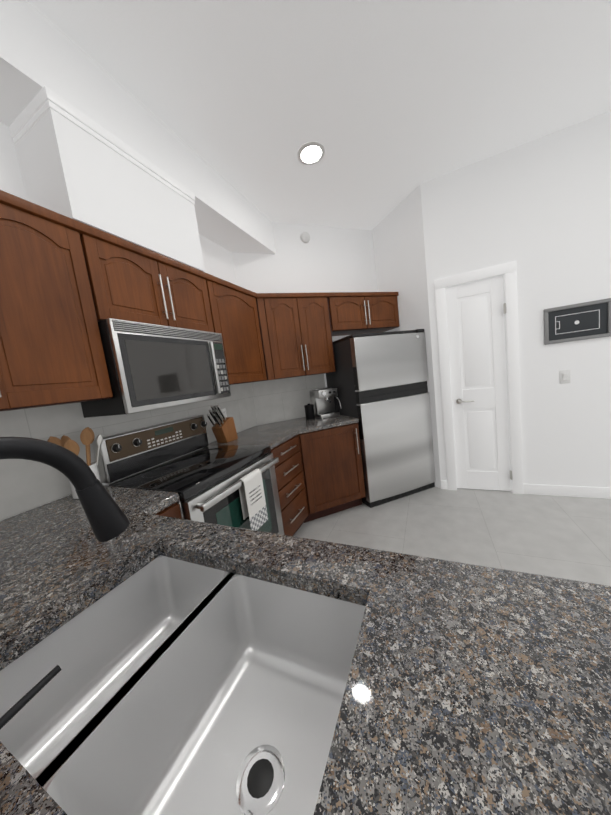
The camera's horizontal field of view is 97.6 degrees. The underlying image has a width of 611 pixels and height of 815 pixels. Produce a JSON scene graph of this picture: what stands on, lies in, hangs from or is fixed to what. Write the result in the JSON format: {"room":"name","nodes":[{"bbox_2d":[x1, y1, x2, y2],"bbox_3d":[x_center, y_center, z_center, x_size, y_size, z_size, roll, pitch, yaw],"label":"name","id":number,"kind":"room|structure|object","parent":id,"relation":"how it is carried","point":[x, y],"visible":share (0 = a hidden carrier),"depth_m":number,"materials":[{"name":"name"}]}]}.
{"room":"kitchen","nodes":[
{"label":"kitchen","id":0,"kind":"room"},
{"bbox_2d":[0,122,248,517],"bbox_3d":[-1.645,-0.031,0.704,0.120,3.030,5.200,-4,7,25],"label":"wall","id":1,"kind":"structure","parent":0,"point":[218,261],"depth_m":1.29,"materials":[{"name":"white paint"}]},
{"bbox_2d":[9,86,204,271],"bbox_3d":[-1.054,-1.153,1.583,0.350,0.514,0.805,-4,7,25],"label":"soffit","id":2,"kind":"structure","parent":1,"relation":"attached to","point":[76,164],"depth_m":1.30,"materials":[{"name":"white paint"}]},
{"bbox_2d":[0,190,266,411],"bbox_3d":[-0.968,-0.494,1.649,0.362,0.804,2.434,-4,7,25],"label":"upper cabinet","id":3,"kind":"object","parent":1,"relation":"attached to","point":[67,284],"visible":0.9,"depth_m":1.20,"materials":[{"name":"brown wood"}]},
{"bbox_2d":[80,318,230,417],"bbox_3d":[-0.896,-0.243,1.690,0.421,0.458,0.760,-4,7,25],"label":"over-the-range microwave","id":4,"kind":"object","parent":3,"relation":"attached to","point":[152,366],"visible":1,"depth_m":1.45,"materials":[{"name":"silver metal"}]},
{"bbox_2d":[232,222,376,424],"bbox_3d":[0.163,-0.547,3.196,1.992,3.030,0.120,-9,7,-20],"label":"wall","id":5,"kind":"structure","parent":0,"point":[325,259],"depth_m":3.02,"materials":[{"name":"white paint"}]},
{"bbox_2d":[251,374,324,424],"bbox_3d":[-0.155,-0.123,3.038,0.856,0.486,0.008,-9,7,-20],"label":"backsplash","id":6,"kind":"structure","parent":5,"relation":"attached to","point":[276,400],"depth_m":3.00,"materials":[{"name":"tile"}]},
{"bbox_2d":[256,292,335,380],"bbox_3d":[-0.175,-0.727,2.798,0.844,0.804,0.360,-9,7,-20],"label":"upper cabinet","id":7,"kind":"object","parent":5,"relation":"attached to","point":[298,331],"depth_m":2.64,"materials":[{"name":"brown wood"}]},
{"bbox_2d":[300,232,309,242],"bbox_3d":[0.001,-1.893,2.958,0.112,0.112,0.036,-9,7,-20],"label":"smoke detector","id":8,"kind":"object","parent":5,"relation":"attached to","point":[304,237],"visible":0.98,"depth_m":2.95,"materials":[{"name":"white plastic"}]},
{"bbox_2d":[332,292,399,335],"bbox_3d":[0.595,-1.068,3.063,0.870,0.382,0.360,-9,7,-20],"label":"upper cabinet","id":9,"kind":"object","parent":5,"relation":"attached to","point":[352,312],"depth_m":2.89,"materials":[{"name":"brown wood"}]},
{"bbox_2d":[27,0,610,229],"bbox_3d":[1.478,-1.922,-0.042,7.200,0.100,7.400,-4,7,25],"label":"ceiling","id":10,"kind":"structure","parent":0,"point":[390,105],"depth_m":1.57,"materials":[{"name":"white paint"}]},
{"bbox_2d":[0,0,275,253],"bbox_3d":[-1.050,-1.591,1.680,0.330,0.324,2.768,-4,7,25],"label":"ceiling bulkhead","id":11,"kind":"object","parent":10,"relation":"attached to","point":[39,51],"visible":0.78,"depth_m":1.38,"materials":[{"name":"white paint"}]},
{"bbox_2d":[297,141,324,164],"bbox_3d":[0.043,-1.928,2.030,0.210,0.010,0.210,-4,7,25],"label":"recessed light","id":12,"kind":"object","parent":10,"relation":"in","point":[311,153],"visible":1,"depth_m":2.02,"materials":[{"name":"white plastic"}]},
{"bbox_2d":[372,185,440,488],"bbox_3d":[1.190,-0.662,3.089,0.120,3.030,0.784,-9,7,-20],"label":"wall","id":13,"kind":"structure","parent":0,"point":[399,247],"depth_m":2.84,"materials":[{"name":"white paint"}]},
{"bbox_2d":[293,486,610,585],"bbox_3d":[1.863,1.163,0.316,7.200,0.100,7.400,-4,7,25],"label":"floor","id":14,"kind":"structure","parent":0,"point":[566,537],"depth_m":2.14,"materials":[{"name":"tile"}]},
{"bbox_2d":[93,415,283,534],"bbox_3d":[-0.617,0.666,1.720,0.732,1.170,0.760,-4,7,25],"label":"range","id":15,"kind":"object","parent":14,"relation":"on","point":[233,485],"visible":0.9,"depth_m":1.58,"materials":[{"name":"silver metal"}]},
{"bbox_2d":[237,468,268,534],"bbox_3d":[-0.310,0.546,1.586,0.048,0.331,0.170,-4,7,25],"label":"towel","id":16,"kind":"object","parent":15,"relation":"hanging from","point":[251,491],"depth_m":1.56,"materials":[{"name":"white fabric"}]},
{"bbox_2d":[155,435,307,535],"bbox_3d":[-0.652,0.822,1.730,0.677,0.868,2.429,-4,7,25],"label":"base cabinet","id":17,"kind":"object","parent":14,"relation":"on","point":[291,489],"visible":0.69,"depth_m":2.15,"materials":[{"name":"brown wood"}]},
{"bbox_2d":[297,423,365,522],"bbox_3d":[0.059,0.611,2.779,0.845,0.868,0.712,-9,7,-20],"label":"base cabinet","id":18,"kind":"object","parent":14,"relation":"on","point":[332,467],"visible":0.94,"depth_m":2.52,"materials":[{"name":"brown wood"}]},
{"bbox_2d":[326,329,435,507],"bbox_3d":[0.814,0.068,3.004,0.847,1.702,0.714,-9,7,-20],"label":"refrigerator","id":19,"kind":"object","parent":14,"relation":"on","point":[378,380],"visible":0.92,"depth_m":2.66,"materials":[{"name":"grey metal"}]},
{"bbox_3d":[-0.174,0.927,0.310,2.019,0.868,0.998,-4,7,25],"label":"cabinet","id":20,"kind":"object","parent":14,"relation":"on","visible":0},
{"bbox_2d":[71,485,179,506],"bbox_3d":[-0.906,0.441,1.301,0.648,0.040,0.152,-4,7,25],"label":"countertop","id":21,"kind":"structure","parent":20,"relation":"on","point":[130,495],"depth_m":1.24,"materials":[{"name":"grey stone"}]},
{"bbox_2d":[203,417,319,448],"bbox_3d":[-0.259,0.199,2.690,0.676,0.040,1.415,-4,7,25],"label":"countertop","id":22,"kind":"structure","parent":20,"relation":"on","point":[274,434],"depth_m":2.37,"materials":[{"name":"grey stone"}]},
{"bbox_2d":[207,405,237,442],"bbox_3d":[-0.697,0.126,2.213,0.110,0.318,0.228,-4,7,25],"label":"knife block","id":23,"kind":"object","parent":22,"relation":"on","point":[224,429],"visible":1,"depth_m":2.19,"materials":[{"name":"brown wood"}]},
{"bbox_2d":[304,404,314,419],"bbox_3d":[0.044,0.031,2.897,0.104,0.167,0.104,-9,7,-20],"label":"coffee canister","id":24,"kind":"object","parent":22,"relation":"on","point":[309,412],"visible":0.98,"depth_m":2.86,"materials":[{"name":"black metal"}]},
{"bbox_2d":[0,495,610,814],"bbox_3d":[-0.362,0.587,0.351,2.416,0.245,1.122,-4,7,25],"label":"countertop","id":25,"kind":"structure","parent":20,"relation":"on","point":[210,669],"depth_m":0.50,"materials":[{"name":"grey stone"}]},
{"bbox_2d":[0,437,129,729],"bbox_3d":[-0.361,0.246,0.344,0.070,0.427,0.276,-4,7,25],"label":"faucet","id":26,"kind":"object","parent":25,"relation":"on","point":[107,518],"visible":1,"depth_m":0.39,"materials":[{"name":"black metal"}]},
{"bbox_2d":[47,427,102,498],"bbox_3d":[-1.125,0.269,1.346,0.138,0.340,0.210,-4,7,25],"label":"utensil holder","id":27,"kind":"object","parent":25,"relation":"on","point":[87,436],"visible":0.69,"depth_m":1.32,"materials":[{"name":"brown wood"}]},
{"bbox_2d":[300,415,358,433],"bbox_3d":[0.334,0.127,2.677,0.416,0.040,0.930,-4,7,25],"label":"countertop","id":28,"kind":"structure","parent":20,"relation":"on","point":[341,420],"depth_m":2.52,"materials":[{"name":"grey stone"}]},
{"bbox_2d":[310,387,341,418],"bbox_3d":[0.230,-0.065,2.886,0.234,0.312,0.358,-9,7,-20],"label":"espresso machine","id":29,"kind":"object","parent":28,"relation":"on","point":[322,401],"visible":0.94,"depth_m":2.87,"materials":[{"name":"silver metal"}]},
{"bbox_2d":[420,111,610,487],"bbox_3d":[3.484,-0.793,1.747,4.828,3.030,0.140,-4,7,25],"label":"wall","id":30,"kind":"structure","parent":0,"point":[538,210],"depth_m":2.31,"materials":[{"name":"white paint"}]},
{"bbox_2d":[434,261,522,493],"bbox_3d":[1.693,-0.218,2.633,0.642,2.134,0.129,-4,7,25],"label":"door frame","id":31,"kind":"structure","parent":30,"relation":"attached to","point":[507,271],"depth_m":2.52,"materials":[{"name":"white paint"}]},
{"bbox_2d":[445,275,512,490],"bbox_3d":[1.682,-0.172,2.595,0.469,2.032,0.094,-4,7,25],"label":"door leaf","id":32,"kind":"structure","parent":30,"relation":"in","point":[476,311],"depth_m":2.60,"materials":[{"name":"white paint"}]},
{"bbox_2d":[441,480,610,498],"bbox_3d":[3.633,0.663,1.845,4.827,0.100,0.014,-4,7,25],"label":"baseboard","id":33,"kind":"structure","parent":30,"relation":"attached to","point":[576,491],"depth_m":2.43,"materials":[{"name":"white paint"}]},
{"bbox_2d":[560,370,569,383],"bbox_3d":[2.247,-0.273,2.314,0.070,0.114,0.012,-4,7,25],"label":"light switch","id":34,"kind":"object","parent":30,"relation":"attached to","point":[564,376],"visible":1,"depth_m":2.31,"materials":[{"name":"white plastic"}]},
{"bbox_2d":[543,298,610,344],"bbox_3d":[2.259,-0.715,2.226,0.427,0.300,0.021,-4,7,25],"label":"picture frame","id":35,"kind":"object","parent":30,"relation":"attached to","point":[581,321],"visible":1,"depth_m":2.22,"materials":[{"name":"grey"}]},
{"bbox_3d":[-1.963,0.157,-0.576,0.360,3.030,2.580,-4,7,25],"label":"wall","id":36,"kind":"structure","parent":0,"visible":0},
{"bbox_2d":[0,383,257,520],"bbox_3d":[-1.315,0.283,0.784,0.368,0.486,4.516,-4,7,25],"label":"backsplash","id":37,"kind":"structure","parent":36,"relation":"attached to","point":[26,485],"depth_m":1.36,"materials":[{"name":"tile"}]},
{"bbox_2d":[221,408,226,417],"bbox_3d":[-0.745,0.059,2.447,0.008,0.114,0.070,-4,7,25],"label":"electrical outlet","id":38,"kind":"object","parent":37,"relation":"attached to","point":[224,412],"visible":0.54,"depth_m":2.45,"materials":[{"name":"white plastic"}]}
]}

